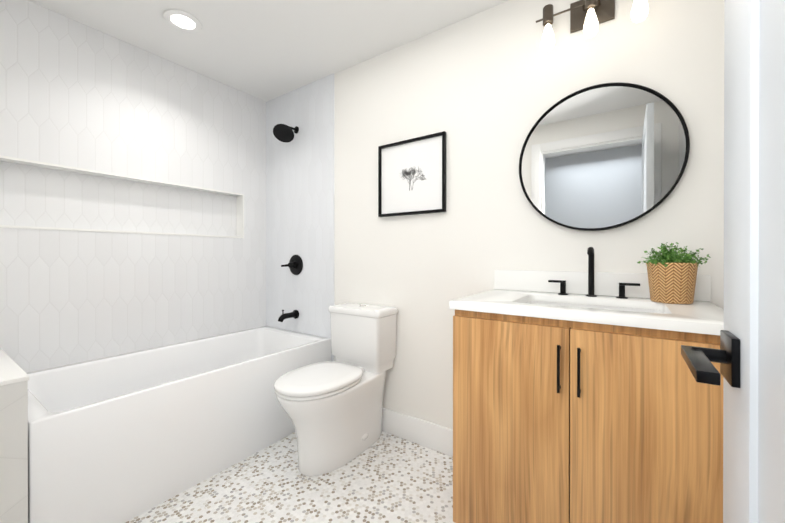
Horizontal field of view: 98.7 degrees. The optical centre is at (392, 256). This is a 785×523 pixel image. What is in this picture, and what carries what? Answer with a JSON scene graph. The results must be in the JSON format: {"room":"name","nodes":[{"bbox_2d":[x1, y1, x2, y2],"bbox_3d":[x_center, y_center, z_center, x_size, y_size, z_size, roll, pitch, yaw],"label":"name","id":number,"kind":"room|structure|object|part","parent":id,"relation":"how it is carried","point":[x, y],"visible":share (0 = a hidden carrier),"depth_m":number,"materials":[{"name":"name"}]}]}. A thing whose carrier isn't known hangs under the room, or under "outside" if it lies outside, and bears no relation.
{"room":"bathroom","nodes":[
{"label":"bathroom","id":0,"kind":"room"},
{"bbox_2d":[0,380,27,522],"bbox_3d":[-1.713,0.777,1.229,0.788,0.690,0.415,0,0,35],"label":"wall","id":1,"kind":"structure","parent":0,"point":[13,452],"depth_m":1.15,"materials":[{"name":"tile"}]},
{"bbox_2d":[0,348,28,385],"bbox_3d":[-1.710,0.424,1.228,0.792,0.015,0.419,0,0,35],"label":"wall cap","id":2,"kind":"object","parent":1,"relation":"on","point":[11,371],"visible":1,"depth_m":1.21,"materials":[{"name":"white stone"}]},
{"bbox_2d":[0,0,265,372],"bbox_3d":[-1.646,-0.091,2.095,0.090,2.420,1.920,0,0,35],"label":"wall","id":3,"kind":"structure","parent":0,"point":[74,93],"depth_m":2.02,"materials":[{"name":"tile"}]},
{"bbox_2d":[0,161,235,235],"bbox_3d":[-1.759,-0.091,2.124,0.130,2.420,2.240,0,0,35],"label":"niche","id":4,"kind":"object","parent":3,"relation":"in","point":[33,196],"depth_m":2.04,"materials":[{"name":"tile"}]},
{"bbox_2d":[0,155,243,237],"bbox_3d":[-1.585,-0.316,2.179,0.092,0.350,1.290,0,0,35],"label":"trim","id":5,"kind":"structure","parent":3,"relation":"attached to","point":[239,215],"depth_m":2.08,"materials":[{"name":"white tile"}]},
{"bbox_2d":[28,0,507,101],"bbox_3d":[-0.432,-1.328,1.252,3.260,0.060,2.320,0,0,35],"label":"ceiling","id":6,"kind":"structure","parent":0,"point":[265,50],"depth_m":1.94,"materials":[{"name":"white paint"}]},
{"bbox_2d":[163,9,201,32],"bbox_3d":[-1.155,-1.295,1.861,0.184,0.010,0.184,0,0,35],"label":"recessed light","id":7,"kind":"object","parent":6,"relation":"in","point":[168,14],"depth_m":1.85,"materials":[{"name":"white paint"}]},
{"bbox_3d":[-1.155,-1.295,1.861,0.116,0.001,0.116,0,0,35],"label":"recessed ceiling light lens","id":8,"kind":"part","parent":7,"relation":"part of","materials":[{"name":"white plastic"}]},
{"bbox_2d":[126,431,454,522],"bbox_3d":[-0.432,1.152,1.260,3.260,0.060,2.320,0,0,35],"label":"floor","id":9,"kind":"structure","parent":0,"point":[385,477],"depth_m":1.61,"materials":[{"name":"white tile"}]},
{"bbox_2d":[27,326,330,522],"bbox_3d":[-1.174,0.855,2.021,0.766,0.530,1.486,0,0,35],"label":"bathtub","id":10,"kind":"object","parent":9,"relation":"on","point":[123,438],"visible":0.94,"depth_m":1.64,"materials":[{"name":"white ceramic"}]},
{"bbox_2d":[274,302,397,475],"bbox_3d":[-0.331,0.715,1.915,0.414,0.811,0.716,0,0,35],"label":"toilet","id":11,"kind":"object","parent":9,"relation":"on","point":[332,410],"visible":1,"depth_m":1.84,"materials":[{"name":"white ceramic"}]},
{"bbox_3d":[-0.398,0.677,1.818,0.376,0.018,0.471,0,0,35],"label":"seat","id":12,"kind":"part","parent":11,"relation":"part of","materials":[{"name":"white plastic"}]},
{"bbox_3d":[-0.397,0.651,1.820,0.380,0.032,0.485,0,0,35],"label":"lid","id":13,"kind":"part","parent":11,"relation":"part of","materials":[{"name":"white plastic"}]},
{"bbox_3d":[-0.189,0.336,2.120,0.414,0.042,0.211,0,0,35],"label":"tank lid","id":14,"kind":"part","parent":11,"relation":"part of","materials":[{"name":"white ceramic"}]},
{"bbox_3d":[-0.186,0.522,2.124,0.396,0.330,0.202,0,0,35],"label":"tank","id":15,"kind":"part","parent":11,"relation":"part of","materials":[{"name":"white ceramic"}]},
{"bbox_2d":[449,247,723,522],"bbox_3d":[0.707,0.541,1.280,0.820,1.161,0.582,0,0,35],"label":"bathroom vanity","id":16,"kind":"object","parent":9,"relation":"on","point":[582,397],"visible":0.96,"depth_m":1.07,"materials":[{"name":"brown wood"}]},
{"bbox_3d":[0.400,0.624,1.187,0.397,0.789,0.019,0,0,35],"label":"door","id":17,"kind":"part","parent":16,"relation":"part of","materials":[{"name":"brown wood"}]},
{"bbox_3d":[0.550,0.354,1.052,0.064,0.150,0.030,0,0,35],"label":"handle","id":18,"kind":"part","parent":16,"relation":"part of","materials":[{"name":"black metal"}]},
{"bbox_2d":[449,289,723,334],"bbox_3d":[0.713,0.186,1.287,0.820,0.030,0.562,0,0,35],"label":"countertop","id":19,"kind":"structure","parent":16,"relation":"on","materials":[{"name":"white stone"}]},
{"bbox_2d":[548,247,639,298],"bbox_3d":[0.836,0.066,1.421,0.336,0.210,0.079,0,0,35],"label":"faucet","id":20,"kind":"object","parent":19,"relation":"on","point":[590,251],"depth_m":1.43,"materials":[{"name":"black metal"}]},
{"bbox_2d":[526,301,664,313],"bbox_3d":[0.724,0.274,1.260,0.494,0.144,0.334,0,0,35],"label":"sink","id":21,"kind":"object","parent":19,"relation":"in","point":[584,304],"depth_m":1.35,"materials":[{"name":"white ceramic"}]},
{"bbox_2d":[637,242,709,303],"bbox_3d":[1.038,0.058,1.250,0.217,0.225,0.196,0,0,35],"label":"plant","id":22,"kind":"object","parent":19,"relation":"on","point":[672,274],"visible":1,"depth_m":1.21,"materials":[{"name":"green plant"}]},
{"bbox_3d":[0.729,0.624,0.960,0.397,0.789,0.019,0,0,35],"label":"door","id":23,"kind":"part","parent":16,"relation":"part of","materials":[{"name":"brown wood"}]},
{"bbox_2d":[334,0,723,428],"bbox_3d":[0.147,-0.091,2.095,3.260,2.420,0.120,0,0,35],"label":"wall","id":24,"kind":"structure","parent":0,"point":[485,90],"depth_m":1.78,"materials":[{"name":"white paint"}]},
{"bbox_2d":[266,73,334,360],"bbox_3d":[-0.741,-0.092,2.632,0.788,2.420,0.008,0,0,35],"label":"wall tile","id":25,"kind":"structure","parent":24,"relation":"attached to","point":[300,194],"depth_m":2.59,"materials":[{"name":"white tile"}]},
{"bbox_2d":[273,124,298,142],"bbox_3d":[-0.790,-0.936,2.534,0.149,0.146,0.204,0,0,35],"label":"shower head","id":26,"kind":"object","parent":25,"relation":"attached to","point":[283,133],"visible":1,"depth_m":2.50},
{"bbox_2d":[278,310,298,321],"bbox_3d":[-0.798,0.448,2.566,0.068,0.092,0.167,0,0,35],"label":"spout","id":27,"kind":"object","parent":25,"relation":"attached to","point":[293,314],"visible":1,"depth_m":2.56,"materials":[{"name":"black metal"}]},
{"bbox_2d":[281,255,302,274],"bbox_3d":[-0.776,0.068,2.597,0.160,0.160,0.088,0,0,35],"label":"valve","id":28,"kind":"object","parent":25,"relation":"attached to","point":[295,264],"visible":1,"depth_m":2.60,"materials":[{"name":"black metal"}]},
{"bbox_2d":[378,131,445,216],"bbox_3d":[0.107,-0.475,2.032,0.465,0.450,0.026,0,0,35],"label":"picture frame","id":29,"kind":"object","parent":24,"relation":"attached to","point":[411,176],"visible":1,"depth_m":2.02,"materials":[{"name":"black metal"}]},
{"bbox_2d":[382,407,452,456],"bbox_3d":[0.061,1.044,2.076,1.163,0.150,0.013,0,0,35],"label":"baseboard","id":30,"kind":"structure","parent":24,"relation":"attached to","point":[435,437],"depth_m":1.99,"materials":[{"name":"white paint"}]},
{"bbox_2d":[536,0,648,51],"bbox_3d":[0.864,-1.050,1.467,0.450,0.208,0.092,0,0,35],"label":"sconce","id":31,"kind":"object","parent":24,"relation":"attached to","point":[587,17],"visible":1,"depth_m":1.47,"materials":[{"name":"white glass"}]},
{"bbox_3d":[0.715,-1.010,1.550,0.059,0.128,0.059,0,0,35],"label":"bulb glass","id":32,"kind":"part","parent":31,"relation":"part of","materials":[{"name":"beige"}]},
{"bbox_3d":[0.854,-1.010,1.453,0.059,0.128,0.059,0,0,35],"label":"bulb glass","id":33,"kind":"part","parent":31,"relation":"part of","materials":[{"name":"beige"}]},
{"bbox_3d":[0.994,-1.009,1.356,0.059,0.128,0.059,0,0,35],"label":"bulb glass","id":34,"kind":"part","parent":31,"relation":"part of","materials":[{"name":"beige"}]},
{"bbox_2d":[494,270,710,301],"bbox_3d":[0.867,0.121,1.510,0.820,0.100,0.020,0,0,35],"label":"backsplash","id":35,"kind":"structure","parent":24,"relation":"attached to","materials":[{"name":"white stone"}]},
{"bbox_2d":[519,82,689,230],"bbox_3d":[0.888,-0.429,1.486,0.634,0.634,0.035,0,0,35],"label":"mirror","id":36,"kind":"object","parent":24,"relation":"attached to","point":[604,156],"visible":1,"depth_m":1.46,"materials":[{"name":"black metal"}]},
{"bbox_2d":[646,262,698,303],"bbox_3d":[1.038,0.097,1.255,0.152,0.147,0.152,0,0,35],"label":"basket","id":37,"kind":"object","parent":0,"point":[669,282],"depth_m":1.20,"materials":[{"name":"wicker"}]},
{"bbox_3d":[-1.531,-0.087,0.775,2.000,2.420,0.120,0,0,35],"label":"wall","id":38,"kind":"structure","parent":0,"visible":0},
{"bbox_2d":[723,0,784,522],"bbox_3d":[0.248,0.054,0.127,0.040,2.118,0.805,0,0,35],"label":"door","id":39,"kind":"structure","parent":38,"relation":"in","point":[754,279],"depth_m":0.37,"materials":[{"name":"white paint"}]},
{"bbox_2d":[681,330,739,387],"bbox_3d":[0.420,0.127,0.376,0.140,0.058,0.141,0,0,35],"label":"door handle","id":40,"kind":"object","parent":39,"relation":"attached to","point":[700,365],"depth_m":0.40,"materials":[{"name":"black metal"}]}
]}

